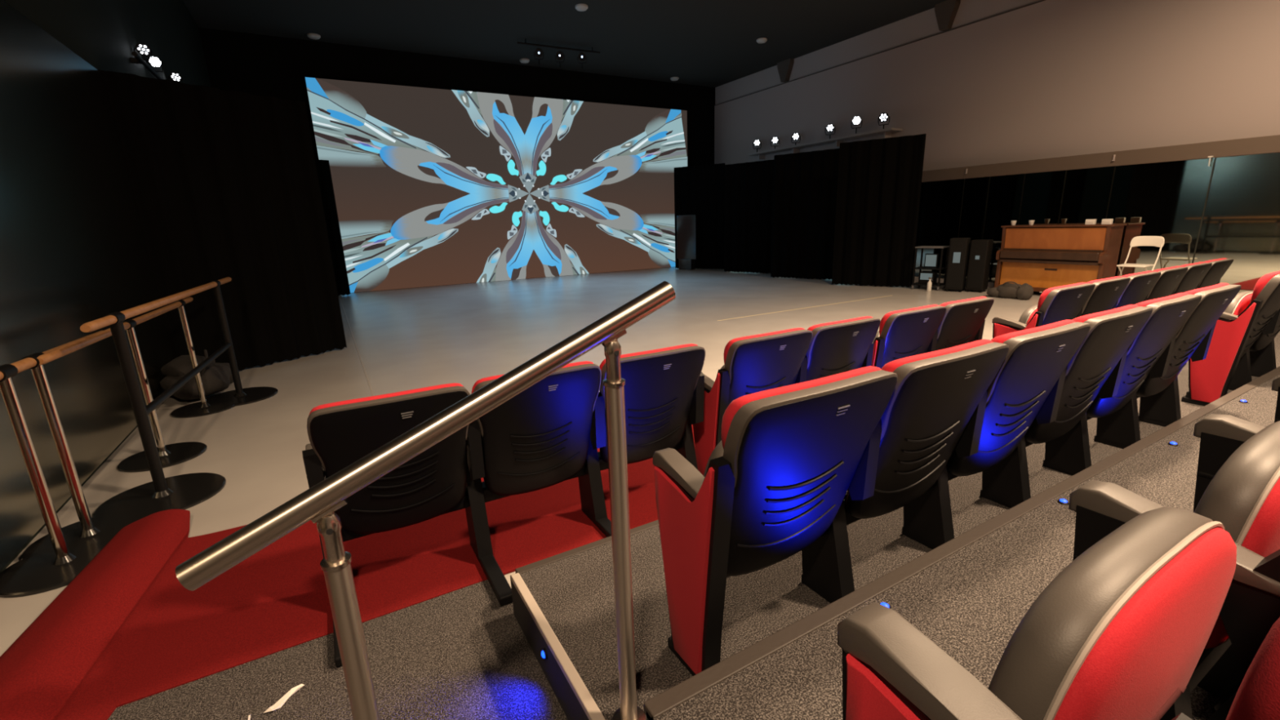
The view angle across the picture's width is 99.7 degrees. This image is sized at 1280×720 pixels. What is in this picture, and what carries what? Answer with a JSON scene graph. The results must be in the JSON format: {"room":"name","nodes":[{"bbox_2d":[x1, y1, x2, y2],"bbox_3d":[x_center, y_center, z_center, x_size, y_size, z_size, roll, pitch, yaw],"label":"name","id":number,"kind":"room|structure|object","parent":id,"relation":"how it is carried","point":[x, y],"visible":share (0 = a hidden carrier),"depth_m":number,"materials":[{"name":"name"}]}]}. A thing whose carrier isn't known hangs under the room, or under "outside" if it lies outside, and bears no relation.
{"room":"auditorium","nodes":[
{"label":"auditorium","id":0,"kind":"room"},
{"bbox_2d":[0,0,211,572],"bbox_3d":[-4.318,-2.255,3.794,0.100,5.760,19.620,-10,16,-29],"label":"wall","id":1,"kind":"structure","parent":0,"point":[104,33],"depth_m":5.91,"materials":[{"name":"black paint"}]},
{"bbox_2d":[0,0,175,570],"bbox_3d":[-2.845,-0.402,1.891,0.020,2.920,8.194,-10,16,-29],"label":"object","id":2,"kind":"structure","parent":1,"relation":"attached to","point":[74,252],"depth_m":3.56,"materials":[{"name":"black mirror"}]},
{"bbox_2d":[129,51,163,79],"bbox_3d":[-6.217,-3.587,7.028,0.124,0.050,2.900,-10,16,-29],"label":"bar","id":3,"kind":"object","parent":1,"relation":"attached to","point":[138,60],"visible":0.37,"depth_m":6.06,"materials":[{"name":"black metal"}]},
{"bbox_2d":[133,43,152,61],"bbox_3d":[-5.718,-3.517,6.215,0.168,0.241,0.144,-10,16,-29],"label":"stage light","id":4,"kind":"object","parent":3,"relation":"attached to","point":[143,49],"visible":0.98,"depth_m":6.18,"materials":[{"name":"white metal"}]},
{"bbox_2d":[146,55,163,78],"bbox_3d":[-5.984,-3.621,6.662,0.167,0.241,0.140,-10,16,-29],"label":"stage light","id":5,"kind":"object","parent":3,"relation":"attached to","point":[156,62],"visible":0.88,"depth_m":6.63,"materials":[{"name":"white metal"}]},
{"bbox_2d":[168,71,182,82],"bbox_3d":[-6.629,-3.981,7.712,0.167,0.241,0.136,-10,16,-29],"label":"stage light","id":6,"kind":"object","parent":1,"relation":"attached to","point":[174,76],"visible":0.85,"depth_m":7.67,"materials":[{"name":"black metal"}]},
{"bbox_2d":[97,69,346,370],"bbox_3d":[-4.404,-1.400,6.023,0.087,2.992,1.821,7,17,31],"label":"stage curtain","id":7,"kind":"object","parent":1,"relation":"hanging from","point":[224,183],"visible":0.84,"depth_m":5.91,"materials":[{"name":"black fabric"}]},
{"bbox_2d":[199,27,715,166],"bbox_3d":[-3.343,-5.242,15.388,14.020,5.760,0.100,-10,16,-29],"label":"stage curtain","id":8,"kind":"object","parent":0,"point":[265,65],"depth_m":13.51,"materials":[{"name":"black paint"}]},
{"bbox_2d":[0,266,1041,656],"bbox_3d":[1.700,-0.446,7.814,14.020,0.100,20.020,-10,16,-29],"label":"floor","id":9,"kind":"structure","parent":0,"point":[406,339],"depth_m":7.14,"materials":[{"name":"concrete"}]},
{"bbox_2d":[0,330,146,597],"bbox_3d":[-2.844,0.465,2.619,0.500,0.981,1.683,-10,16,-29],"label":"ballet barre","id":10,"kind":"object","parent":9,"relation":"on","point":[54,560],"visible":0.84,"depth_m":2.55,"materials":[{"name":"silver metal"}]},
{"bbox_2d":[36,297,235,472],"bbox_3d":[-3.454,0.172,3.849,0.479,0.979,2.724,-9,16,-26],"label":"ballet barre","id":11,"kind":"object","parent":9,"relation":"on","point":[170,455],"visible":0.94,"depth_m":3.76,"materials":[{"name":"silver metal"}]},
{"bbox_2d":[80,276,278,516],"bbox_3d":[-3.382,0.029,4.131,0.606,1.111,3.108,-8,16,-25],"label":"ballet barre","id":12,"kind":"object","parent":9,"relation":"on","point":[183,491],"visible":0.94,"depth_m":3.19,"materials":[{"name":"black metal"}]},
{"bbox_2d":[160,349,233,399],"bbox_3d":[-4.294,0.116,5.232,0.542,0.448,0.873,-10,16,-29],"label":"duffel bag","id":13,"kind":"object","parent":9,"relation":"on","point":[216,377],"visible":0.79,"depth_m":5.01,"materials":[{"name":"black fabric"}]},
{"bbox_2d":[315,160,350,295],"bbox_3d":[-7.803,-2.908,12.158,1.902,3.092,0.086,-14,18,-39],"label":"stage curtain","id":14,"kind":"object","parent":9,"relation":"on","point":[323,170],"visible":0.16,"depth_m":12.64,"materials":[{"name":"black fabric"}]},
{"bbox_2d":[107,579,568,719],"bbox_3d":[0.062,1.713,-0.670,1.990,0.008,6.130,-10,16,-29],"label":"floor","id":15,"kind":"structure","parent":9,"relation":"on","point":[461,654],"depth_m":1.86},
{"bbox_2d":[248,684,304,719],"bbox_3d":[-1.183,1.123,1.765,0.048,0.012,0.168,10,18,39],"label":"paper scrap","id":16,"kind":"object","parent":15,"relation":"on","point":[280,703],"visible":1,"depth_m":1.77,"materials":[{"name":"beige"}]},
{"bbox_2d":[175,280,675,719],"bbox_3d":[-0.325,0.547,1.183,0.972,1.360,0.090,-10,16,-29],"label":"handrail","id":17,"kind":"object","parent":15,"relation":"on","point":[318,504],"visible":1,"depth_m":1.05,"materials":[{"name":"silver"}]},
{"bbox_2d":[0,424,695,719],"bbox_3d":[2.264,0.355,4.216,10.744,0.084,2.420,-10,16,-29],"label":"carpet","id":18,"kind":"object","parent":9,"relation":"on","point":[125,630],"visible":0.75,"depth_m":2.29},
{"bbox_2d":[302,382,470,666],"bbox_3d":[-0.971,0.551,2.184,0.630,0.888,0.595,-10,16,-29],"label":"seat","id":19,"kind":"object","parent":18,"relation":"on","point":[433,483],"visible":0.62,"depth_m":2.12,"materials":[{"name":"black plastic"}]},
{"bbox_2d":[308,382,462,415],"bbox_3d":[-0.955,0.290,2.118,0.569,0.350,0.109,-10,16,-29],"label":"cushion","id":20,"kind":"object","parent":19,"relation":"on","point":[325,406],"depth_m":2.02,"materials":[{"name":"red fabric"}]},
{"bbox_2d":[465,360,601,605],"bbox_3d":[-0.465,0.463,2.465,0.630,0.888,0.595,-10,16,-29],"label":"seat","id":21,"kind":"object","parent":18,"relation":"on","point":[538,438],"visible":0.92,"depth_m":2.42,"materials":[{"name":"black plastic"}]},
{"bbox_2d":[471,360,593,393],"bbox_3d":[-0.449,0.202,2.400,0.569,0.350,0.109,-10,16,-29],"label":"cushion","id":22,"kind":"object","parent":21,"relation":"on","point":[587,387],"depth_m":2.40,"materials":[{"name":"red fabric"}]},
{"bbox_2d":[577,343,705,537],"bbox_3d":[0.063,0.373,2.752,0.666,0.888,0.580,-10,16,-29],"label":"seat","id":23,"kind":"object","parent":18,"relation":"on","point":[664,387],"visible":0.74,"depth_m":2.72,"materials":[{"name":"black plastic"}]},
{"bbox_2d":[599,343,697,370],"bbox_3d":[0.058,0.114,2.681,0.569,0.350,0.109,-10,16,-29],"label":"cushion","id":24,"kind":"object","parent":23,"relation":"on","point":[693,366],"depth_m":2.64,"materials":[{"name":"red fabric"}]},
{"bbox_2d":[692,327,812,475],"bbox_3d":[0.684,0.277,3.052,0.618,0.888,0.580,-10,16,-29],"label":"seat","id":25,"kind":"object","parent":18,"relation":"on","point":[754,363],"visible":0.71,"depth_m":2.94,"materials":[{"name":"black plastic"}]},
{"bbox_2d":[723,327,804,364],"bbox_3d":[0.698,0.014,2.992,0.569,0.350,0.109,-10,16,-29],"label":"cushion","id":26,"kind":"object","parent":25,"relation":"on","point":[794,355],"depth_m":2.89,"materials":[{"name":"red fabric"}]},
{"bbox_2d":[795,315,880,383],"bbox_3d":[1.209,0.186,3.345,0.666,0.888,0.580,-10,16,-29],"label":"seat","id":27,"kind":"object","parent":18,"relation":"on","point":[837,347],"visible":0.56,"depth_m":3.20,"materials":[{"name":"black plastic"}]},
{"bbox_2d":[807,315,872,330],"bbox_3d":[1.204,-0.073,3.274,0.569,0.350,0.109,-10,16,-29],"label":"cushion","id":28,"kind":"object","parent":27,"relation":"on","point":[815,327],"depth_m":3.14,"materials":[{"name":"red fabric"}]},
{"bbox_2d":[871,304,946,368],"bbox_3d":[1.790,0.083,3.678,0.618,0.888,0.580,-10,16,-29],"label":"seat","id":29,"kind":"object","parent":18,"relation":"on","point":[904,333],"visible":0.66,"depth_m":3.52,"materials":[{"name":"black plastic"}]},
{"bbox_2d":[879,304,938,335],"bbox_3d":[1.803,-0.180,3.618,0.569,0.350,0.109,-10,16,-29],"label":"cushion","id":30,"kind":"object","parent":29,"relation":"on","point":[888,326],"depth_m":3.49,"materials":[{"name":"red fabric"}]},
{"bbox_2d":[926,296,994,352],"bbox_3d":[2.315,-0.009,3.970,0.666,0.888,0.580,-10,16,-29],"label":"seat","id":31,"kind":"object","parent":18,"relation":"on","point":[963,321],"visible":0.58,"depth_m":3.83,"materials":[{"name":"black plastic"}]},
{"bbox_2d":[938,296,986,306],"bbox_3d":[2.309,-0.268,3.899,0.569,0.350,0.109,-10,16,-29],"label":"cushion","id":32,"kind":"object","parent":31,"relation":"on","point":[948,304],"depth_m":3.77,"materials":[{"name":"red fabric"}]},
{"bbox_2d":[991,282,1095,338],"bbox_3d":[3.221,-0.122,4.211,0.672,0.933,0.609,-10,16,-29],"label":"seat","id":33,"kind":"object","parent":18,"relation":"on","point":[1056,304],"visible":0.52,"depth_m":4.06,"materials":[{"name":"fabric"}]},
{"bbox_2d":[1026,308,1037,324],"bbox_3d":[3.189,-0.259,4.275,0.525,0.348,0.064,-10,16,-29],"label":"seat cushion","id":34,"kind":"object","parent":33,"relation":"on","point":[1030,312],"depth_m":4.15,"materials":[{"name":"red fabric"}]},
{"bbox_2d":[1037,282,1086,311],"bbox_3d":[3.236,-0.398,4.148,0.618,0.368,0.115,-10,16,-29],"label":"cushion","id":35,"kind":"object","parent":33,"relation":"on","point":[1049,300],"depth_m":3.99,"materials":[{"name":"red fabric"}]},
{"bbox_2d":[1076,275,1130,317],"bbox_3d":[3.768,-0.219,4.522,0.685,0.933,0.625,-10,16,-29],"label":"seat","id":36,"kind":"object","parent":18,"relation":"on","point":[1106,292],"visible":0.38,"depth_m":4.34,"materials":[{"name":"black plastic"}]},
{"bbox_2d":[1086,275,1123,283],"bbox_3d":[3.786,-0.493,4.454,0.618,0.368,0.115,-10,16,-29],"label":"cushion","id":37,"kind":"object","parent":36,"relation":"on","point":[1098,281],"depth_m":4.31,"materials":[{"name":"red fabric"}]},
{"bbox_2d":[1111,271,1160,309],"bbox_3d":[4.319,-0.314,4.829,0.685,0.933,0.625,-10,16,-29],"label":"seat","id":38,"kind":"object","parent":18,"relation":"on","point":[1140,285],"visible":0.27,"depth_m":4.64,"materials":[{"name":"black plastic"}]},
{"bbox_2d":[1121,271,1153,277],"bbox_3d":[4.337,-0.589,4.760,0.618,0.368,0.115,-10,16,-29],"label":"cushion","id":39,"kind":"object","parent":38,"relation":"on","point":[1132,275],"depth_m":4.60,"materials":[{"name":"red fabric"}]},
{"bbox_2d":[1143,266,1187,301],"bbox_3d":[4.869,-0.410,5.135,0.685,0.933,0.625,-10,16,-29],"label":"seat","id":40,"kind":"object","parent":18,"relation":"on","point":[1170,277],"visible":0.23,"depth_m":4.95,"materials":[{"name":"black plastic"}]},
{"bbox_2d":[1153,266,1181,271],"bbox_3d":[4.887,-0.684,5.066,0.618,0.368,0.115,-10,16,-29],"label":"cushion","id":41,"kind":"object","parent":40,"relation":"on","point":[1175,267],"depth_m":4.91,"materials":[{"name":"red fabric"}]},
{"bbox_2d":[1170,262,1212,295],"bbox_3d":[5.420,-0.505,5.441,0.685,0.933,0.625,-10,16,-29],"label":"seat","id":42,"kind":"object","parent":18,"relation":"on","point":[1196,272],"visible":0.25,"depth_m":5.26,"materials":[{"name":"black plastic"}]},
{"bbox_2d":[1180,262,1205,266],"bbox_3d":[5.438,-0.780,5.372,0.618,0.368,0.115,-10,16,-29],"label":"cushion","id":43,"kind":"object","parent":42,"relation":"on","point":[1198,263],"depth_m":5.21,"materials":[{"name":"red fabric"}]},
{"bbox_2d":[1195,257,1233,288],"bbox_3d":[5.994,-0.603,5.752,0.724,0.933,0.609,-10,16,-29],"label":"seat","id":44,"kind":"object","parent":18,"relation":"on","point":[1219,267],"visible":0.19,"depth_m":5.56,"materials":[{"name":"black plastic"}]},
{"bbox_2d":[1204,257,1226,262],"bbox_3d":[5.988,-0.875,5.678,0.618,0.368,0.115,-10,16,-29],"label":"cushion","id":45,"kind":"object","parent":44,"relation":"on","point":[1222,259],"depth_m":5.51,"materials":[{"name":"red fabric"}]},
{"bbox_2d":[338,296,374,395],"bbox_3d":[-4.586,-0.488,8.555,0.018,0.002,10.600,-10,16,-29],"label":"tape","id":46,"kind":"object","parent":9,"relation":"on","point":[358,353],"visible":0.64,"depth_m":6.72,"materials":[{"name":"grey plastic"}]},
{"bbox_2d":[305,76,687,293],"bbox_3d":[-2.985,-4.846,15.449,10.580,4.940,0.104,-10,16,-29],"label":"projection screen","id":47,"kind":"object","parent":9,"relation":"on","point":[433,187],"visible":0.94,"depth_m":14.80,"materials":[{"name":"multicoloured"}]},
{"bbox_2d":[510,574,589,719],"bbox_3d":[3.537,0.520,3.214,8.155,0.188,2.050,-10,16,-29],"label":"stair riser","id":48,"kind":"structure","parent":9,"relation":"on","point":[565,695],"depth_m":1.79,"materials":[{"name":"black"}]},
{"bbox_2d":[511,573,605,719],"bbox_3d":[-0.250,0.930,1.698,0.032,0.024,0.930,-10,16,-29],"label":"trim","id":49,"kind":"structure","parent":48,"relation":"attached to","point":[577,685],"depth_m":1.69,"materials":[{"name":"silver metal"}]},
{"bbox_2d":[515,520,658,573],"bbox_3d":[3.032,0.228,4.056,8.130,0.032,0.040,-10,16,-29],"label":"trim","id":50,"kind":"structure","parent":48,"relation":"attached to","point":[575,551],"depth_m":2.22,"materials":[{"name":"grey"}]},
{"bbox_2d":[520,331,1279,719],"bbox_3d":[3.286,0.321,3.630,8.130,0.008,0.980,-10,16,-29],"label":"floor","id":51,"kind":"structure","parent":48,"relation":"on","point":[575,594],"depth_m":1.97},
{"bbox_2d":[652,365,897,675],"bbox_3d":[0.402,0.460,1.628,0.631,0.888,0.386,-9,16,-26],"label":"seat","id":52,"kind":"object","parent":51,"relation":"on","point":[784,463],"visible":1,"depth_m":1.48,"materials":[{"name":"black plastic"}]},
{"bbox_2d":[720,365,881,449],"bbox_3d":[0.459,0.214,1.495,0.569,0.350,0.109,-10,16,-29],"label":"cushion","id":53,"kind":"object","parent":52,"relation":"on","point":[854,432],"depth_m":1.40,"materials":[{"name":"red fabric"}]},
{"bbox_2d":[801,338,1008,603],"bbox_3d":[0.905,0.370,1.914,0.620,0.885,0.394,-10,16,-29],"label":"seat","id":54,"kind":"object","parent":51,"relation":"on","point":[935,395],"visible":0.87,"depth_m":1.78,"materials":[{"name":"black plastic"}]},
{"bbox_2d":[880,338,992,372],"bbox_3d":[0.966,0.126,1.776,0.569,0.350,0.109,-10,16,-29],"label":"cushion","id":55,"kind":"object","parent":54,"relation":"on","point":[901,365],"depth_m":1.64,"materials":[{"name":"red fabric"}]},
{"bbox_2d":[902,319,1090,549],"bbox_3d":[1.412,0.282,2.195,0.620,0.885,0.394,-10,16,-29],"label":"seat","id":56,"kind":"object","parent":51,"relation":"on","point":[1036,357],"visible":0.67,"depth_m":2.07,"materials":[{"name":"black plastic"}]},
{"bbox_2d":[991,319,1075,343],"bbox_3d":[1.472,0.038,2.058,0.569,0.350,0.109,-10,16,-29],"label":"cushion","id":57,"kind":"object","parent":56,"relation":"on","point":[1012,337],"depth_m":1.91,"materials":[{"name":"red fabric"}]},
{"bbox_2d":[979,304,1152,508],"bbox_3d":[1.918,0.195,2.477,0.620,0.885,0.394,-10,16,-29],"label":"seat","id":58,"kind":"object","parent":51,"relation":"on","point":[1111,332],"visible":0.64,"depth_m":2.36,"materials":[{"name":"black plastic"}]},
{"bbox_2d":[1072,304,1138,322],"bbox_3d":[1.978,-0.049,2.340,0.569,0.350,0.109,-10,16,-29],"label":"cushion","id":59,"kind":"object","parent":58,"relation":"on","point":[1092,317],"depth_m":2.19,"materials":[{"name":"red fabric"}]},
{"bbox_2d":[1042,293,1201,475],"bbox_3d":[2.424,0.107,2.758,0.620,0.885,0.394,-10,16,-29],"label":"seat","id":60,"kind":"object","parent":51,"relation":"on","point":[1069,453],"visible":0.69,"depth_m":2.65,"materials":[{"name":"black plastic"}]},
{"bbox_2d":[1135,293,1188,306],"bbox_3d":[2.485,-0.137,2.621,0.569,0.350,0.109,-10,16,-29],"label":"cushion","id":61,"kind":"object","parent":60,"relation":"on","point":[1155,302],"depth_m":2.47,"materials":[{"name":"red fabric"}]},
{"bbox_2d":[1093,283,1240,448],"bbox_3d":[2.951,0.016,3.051,0.666,0.888,0.396,-10,16,-29],"label":"seat","id":62,"kind":"object","parent":51,"relation":"on","point":[1159,402],"visible":0.62,"depth_m":2.97,"materials":[{"name":"black plastic"}]},
{"bbox_2d":[1183,283,1229,294],"bbox_3d":[2.991,-0.225,2.902,0.569,0.350,0.109,-10,16,-29],"label":"cushion","id":63,"kind":"object","parent":62,"relation":"on","point":[1202,291],"depth_m":2.75,"materials":[{"name":"red fabric"}]},
{"bbox_2d":[1181,271,1279,405],"bbox_3d":[4.024,-0.163,3.619,0.631,0.888,0.386,-9,16,-26],"label":"seat","id":64,"kind":"object","parent":51,"relation":"on","point":[1242,323],"visible":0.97,"depth_m":3.48,"materials":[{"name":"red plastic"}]},
{"bbox_2d":[1233,293,1252,315],"bbox_3d":[4.037,-0.276,3.607,0.483,0.332,0.061,-10,16,-29],"label":"seat cushion","id":65,"kind":"object","parent":64,"relation":"on","point":[1241,301],"depth_m":3.49,"materials":[{"name":"red fabric"}]},
{"bbox_2d":[1249,271,1279,302],"bbox_3d":[4.081,-0.409,3.486,0.569,0.350,0.109,-10,16,-29],"label":"cushion","id":66,"kind":"object","parent":64,"relation":"on","point":[1267,289],"depth_m":3.32,"materials":[{"name":"red fabric"}]},
{"bbox_2d":[1228,290,1279,390],"bbox_3d":[4.547,-0.255,3.916,0.666,0.888,0.396,-10,16,-29],"label":"seat","id":67,"kind":"object","parent":51,"relation":"on","point":[1260,359],"visible":0.16,"depth_m":3.88,"materials":[{"name":"black plastic"}]},
{"bbox_2d":[676,214,696,270],"bbox_3d":[1.462,-3.690,16.971,0.750,1.675,0.200,11,19,42],"label":"panel","id":68,"kind":"object","parent":9,"relation":"on","point":[686,224],"visible":1,"depth_m":16.94,"materials":[{"name":"black"}]},
{"bbox_2d":[674,163,724,269],"bbox_3d":[1.831,-4.399,16.766,1.727,3.112,0.053,7,17,32],"label":"stage curtain","id":69,"kind":"object","parent":9,"relation":"on","point":[699,190],"visible":0.82,"depth_m":16.65,"materials":[{"name":"black fabric"}]},
{"bbox_2d":[724,159,773,273],"bbox_3d":[3.075,-3.941,15.057,1.705,2.992,0.091,11,19,41],"label":"stage curtain","id":70,"kind":"object","parent":9,"relation":"on","point":[748,186],"visible":0.91,"depth_m":15.08,"materials":[{"name":"black fabric"}]},
{"bbox_2d":[770,147,839,279],"bbox_3d":[4.017,-3.490,13.171,1.724,2.992,0.084,10,19,39],"label":"stage curtain","id":71,"kind":"object","parent":9,"relation":"on","point":[805,184],"visible":0.93,"depth_m":13.16,"materials":[{"name":"black fabric"}]},
{"bbox_2d":[831,133,926,287],"bbox_3d":[4.958,-3.056,11.351,1.639,2.992,0.089,9,18,35],"label":"stage curtain","id":72,"kind":"object","parent":9,"relation":"on","point":[878,193],"visible":1,"depth_m":11.31,"materials":[{"name":"black fabric"}]},
{"bbox_2d":[911,245,949,290],"bbox_3d":[5.884,-1.869,10.938,0.520,0.850,0.424,12,20,44],"label":"trolley","id":73,"kind":"object","parent":9,"relation":"on","point":[920,268],"visible":0.88,"depth_m":10.87,"materials":[{"name":"black metal"}]},
{"bbox_2d":[918,271,937,284],"bbox_3d":[5.860,-1.679,10.984,0.280,0.240,0.226,12,20,44],"label":"box","id":74,"kind":"object","parent":73,"relation":"on","point":[923,275],"visible":0.88,"depth_m":10.91,"materials":[{"name":"black metal"}]},
{"bbox_2d":[911,281,945,286],"bbox_3d":[5.894,-1.552,11.019,0.520,0.025,0.400,12,20,44],"label":"shelf","id":75,"kind":"object","parent":73,"relation":"attached to","point":[937,284],"depth_m":10.93,"materials":[{"name":"black metal"}]},
{"bbox_2d":[913,266,946,270],"bbox_3d":[5.885,-1.862,10.940,0.520,0.025,0.400,12,20,44],"label":"shelf","id":76,"kind":"object","parent":73,"relation":"attached to","point":[920,268],"depth_m":10.85,"materials":[{"name":"black metal"}]},
{"bbox_2d":[924,253,938,267],"bbox_3d":[5.857,-1.996,10.852,0.240,0.280,0.056,12,20,44],"label":"screen","id":77,"kind":"object","parent":73,"relation":"on","point":[931,260],"visible":1,"depth_m":10.83,"materials":[{"name":"grey glass"}]},
{"bbox_2d":[944,237,970,292],"bbox_3d":[6.173,-1.850,10.494,0.300,1.020,0.315,10,18,39],"label":"loudspeaker","id":78,"kind":"object","parent":9,"relation":"on","point":[959,247],"visible":1,"depth_m":10.38,"materials":[{"name":"black"}]},
{"bbox_2d":[946,240,966,288],"bbox_3d":[6.080,-1.839,10.382,0.260,0.900,0.010,10,18,39],"label":"grille","id":79,"kind":"object","parent":78,"relation":"attached to","point":[957,258],"depth_m":10.37,"materials":[{"name":"black"}]},
{"bbox_2d":[965,239,993,293],"bbox_3d":[6.496,-1.801,10.343,0.315,0.980,0.300,-14,19,-40],"label":"loudspeaker","id":80,"kind":"object","parent":9,"relation":"on","point":[980,250],"visible":1,"depth_m":10.24,"materials":[{"name":"black"}]},
{"bbox_2d":[966,242,986,288],"bbox_3d":[6.388,-1.793,10.245,0.010,0.860,0.260,-14,19,-40],"label":"grille","id":81,"kind":"object","parent":80,"relation":"attached to","point":[977,262],"depth_m":10.24,"materials":[{"name":"black"}]},
{"bbox_2d":[986,281,1033,299],"bbox_3d":[6.537,-1.249,9.532,0.322,0.302,0.738,-10,16,-29],"label":"shoulder bag","id":82,"kind":"object","parent":9,"relation":"on","point":[1006,290],"visible":1,"depth_m":9.40,"materials":[{"name":"grey fabric"}]},
{"bbox_2d":[994,223,1127,293],"bbox_3d":[7.393,-1.780,9.642,0.712,1.230,1.660,-11,17,-31],"label":"upright piano","id":83,"kind":"object","parent":9,"relation":"on","point":[1043,257],"visible":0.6,"depth_m":9.41,"materials":[{"name":"brown wood"}]},
{"bbox_2d":[1116,235,1164,275],"bbox_3d":[7.705,-1.380,8.386,0.607,1.046,0.403,-11,17,-31],"label":"folding chair","id":84,"kind":"object","parent":9,"relation":"on","point":[1153,241],"visible":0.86,"depth_m":8.38,"materials":[{"name":"beige metal"}]},
{"bbox_3d":[6.263,0.630,2.045,11.600,0.384,4.900,-10,16,-29],"label":"trim","id":85,"kind":"structure","parent":9,"relation":"on","visible":0},
{"bbox_2d":[651,373,1279,719],"bbox_3d":[6.263,0.443,1.986,11.600,0.008,4.875,-10,16,-29],"label":"floor","id":86,"kind":"structure","parent":85,"relation":"on","point":[971,602],"depth_m":1.60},
{"bbox_2d":[643,366,1279,719],"bbox_3d":[5.031,-0.037,4.052,11.600,0.032,0.050,-10,16,-29],"label":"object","id":87,"kind":"structure","parent":86,"relation":"attached to","point":[671,698],"depth_m":1.68,"materials":[{"name":"grey"}]},
{"bbox_2d":[837,506,1279,719],"bbox_3d":[0.613,0.498,0.657,0.628,0.888,0.445,-10,16,-29],"label":"seat","id":88,"kind":"object","parent":86,"relation":"on","point":[1122,631],"visible":1,"depth_m":0.57,"materials":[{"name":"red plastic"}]},
{"bbox_2d":[1053,527,1236,719],"bbox_3d":[0.617,0.382,0.661,0.483,0.332,0.061,-10,16,-29],"label":"seat cushion","id":89,"kind":"object","parent":88,"relation":"on","point":[1133,625],"depth_m":0.57,"materials":[{"name":"red fabric"}]},
{"bbox_2d":[1226,617,1279,719],"bbox_3d":[0.683,0.258,0.502,0.569,0.350,0.109,-10,16,-29],"label":"cushion","id":90,"kind":"object","parent":88,"relation":"on","point":[1257,697],"depth_m":0.37,"materials":[{"name":"red fabric"}]},
{"bbox_2d":[1068,421,1279,719],"bbox_3d":[1.123,0.411,0.934,0.632,0.888,0.430,-9,16,-26],"label":"seat","id":91,"kind":"object","parent":86,"relation":"on","point":[1243,495],"visible":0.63,"depth_m":0.84,"materials":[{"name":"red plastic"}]},
{"bbox_2d":[1204,477,1279,648],"bbox_3d":[1.123,0.294,0.942,0.483,0.332,0.061,-10,16,-29],"label":"seat cushion","id":92,"kind":"object","parent":91,"relation":"on","point":[1248,508],"depth_m":0.82,"materials":[{"name":"red fabric"}]},
{"bbox_2d":[1193,376,1279,697],"bbox_3d":[1.644,0.319,1.232,0.666,0.888,0.441,-10,16,-29],"label":"seat","id":93,"kind":"object","parent":86,"relation":"on","point":[1220,436],"visible":0.23,"depth_m":1.21,"materials":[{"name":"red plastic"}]},
{"bbox_2d":[182,0,946,87],"bbox_3d":[1.520,-6.122,6.366,14.020,0.100,20.020,-10,16,-29],"label":"ceiling","id":94,"kind":"structure","parent":0,"point":[712,43],"depth_m":11.99,"materials":[{"name":"grey"}]},
{"bbox_2d":[516,39,599,53],"bbox_3d":[-1.942,-7.611,13.086,2.102,0.122,0.044,-9,16,-26],"label":"pipe","id":95,"kind":"object","parent":94,"relation":"attached to","point":[517,42],"visible":1,"depth_m":13.05,"materials":[{"name":"black metal"}]},
{"bbox_2d":[777,57,794,82],"bbox_3d":[4.092,-8.130,15.199,0.155,0.530,0.500,-10,16,-29],"label":"bracket","id":96,"kind":"object","parent":94,"relation":"attached to","point":[784,68],"visible":1,"depth_m":15.12,"materials":[{"name":"grey metal"}]},
{"bbox_2d":[934,0,960,31],"bbox_3d":[6.418,-7.211,11.303,0.155,0.530,0.460,-10,16,-29],"label":"bracket","id":97,"kind":"object","parent":94,"relation":"attached to","point":[945,11],"visible":1,"depth_m":11.25,"materials":[{"name":"grey metal"}]},
{"bbox_2d":[714,0,1279,282],"bbox_3d":[7.646,-4.332,10.446,0.350,5.760,19.620,-10,16,-29],"label":"wall","id":98,"kind":"structure","parent":0,"point":[1047,78],"depth_m":9.92,"materials":[{"name":"grey paint"}]},
{"bbox_2d":[747,127,902,159],"bbox_3d":[4.701,-5.744,14.522,0.400,0.185,4.900,-10,16,-29],"label":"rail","id":99,"kind":"object","parent":98,"relation":"attached to","point":[886,132],"visible":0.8,"depth_m":13.93,"materials":[{"name":"metal"}]},
{"bbox_2d":[850,115,862,133],"bbox_3d":[5.333,-5.797,13.298,0.260,0.392,0.195,4,15,22],"label":"stage light","id":100,"kind":"object","parent":99,"relation":"on","point":[856,120],"visible":1,"depth_m":13.22,"materials":[{"name":"black metal"}]},
{"bbox_2d":[877,112,889,128],"bbox_3d":[5.721,-5.605,12.672,0.260,0.389,0.220,6,16,28],"label":"stage light","id":101,"kind":"object","parent":99,"relation":"on","point":[883,117],"visible":0.98,"depth_m":12.61,"materials":[{"name":"black metal"}]},
{"bbox_2d":[715,0,1040,105],"bbox_3d":[7.548,-6.849,9.793,0.250,0.555,19.620,-10,16,-29],"label":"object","id":102,"kind":"structure","parent":98,"relation":"attached to","point":[923,24],"depth_m":12.96,"materials":[{"name":"grey paint"}]},
{"bbox_2d":[714,0,1045,106],"bbox_3d":[7.433,-6.557,9.794,0.035,0.022,19.620,-10,16,-29],"label":"trim","id":103,"kind":"structure","parent":98,"relation":"attached to","point":[1041,0],"depth_m":12.22,"materials":[{"name":"grey metal"}]},
{"bbox_2d":[915,152,1279,293],"bbox_3d":[6.576,-2.906,12.033,0.395,2.060,15.600,-10,16,-29],"label":"wall mirror","id":104,"kind":"object","parent":98,"relation":"attached to","point":[1229,207],"visible":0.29,"depth_m":8.77,"materials":[{"name":"clear glass"}]},
{"bbox_2d":[921,134,1279,182],"bbox_3d":[7.336,-3.698,10.410,0.400,0.235,19.620,-10,16,-29],"label":"trim","id":105,"kind":"structure","parent":98,"relation":"attached to","point":[1269,144],"depth_m":8.94,"materials":[{"name":"brown"}]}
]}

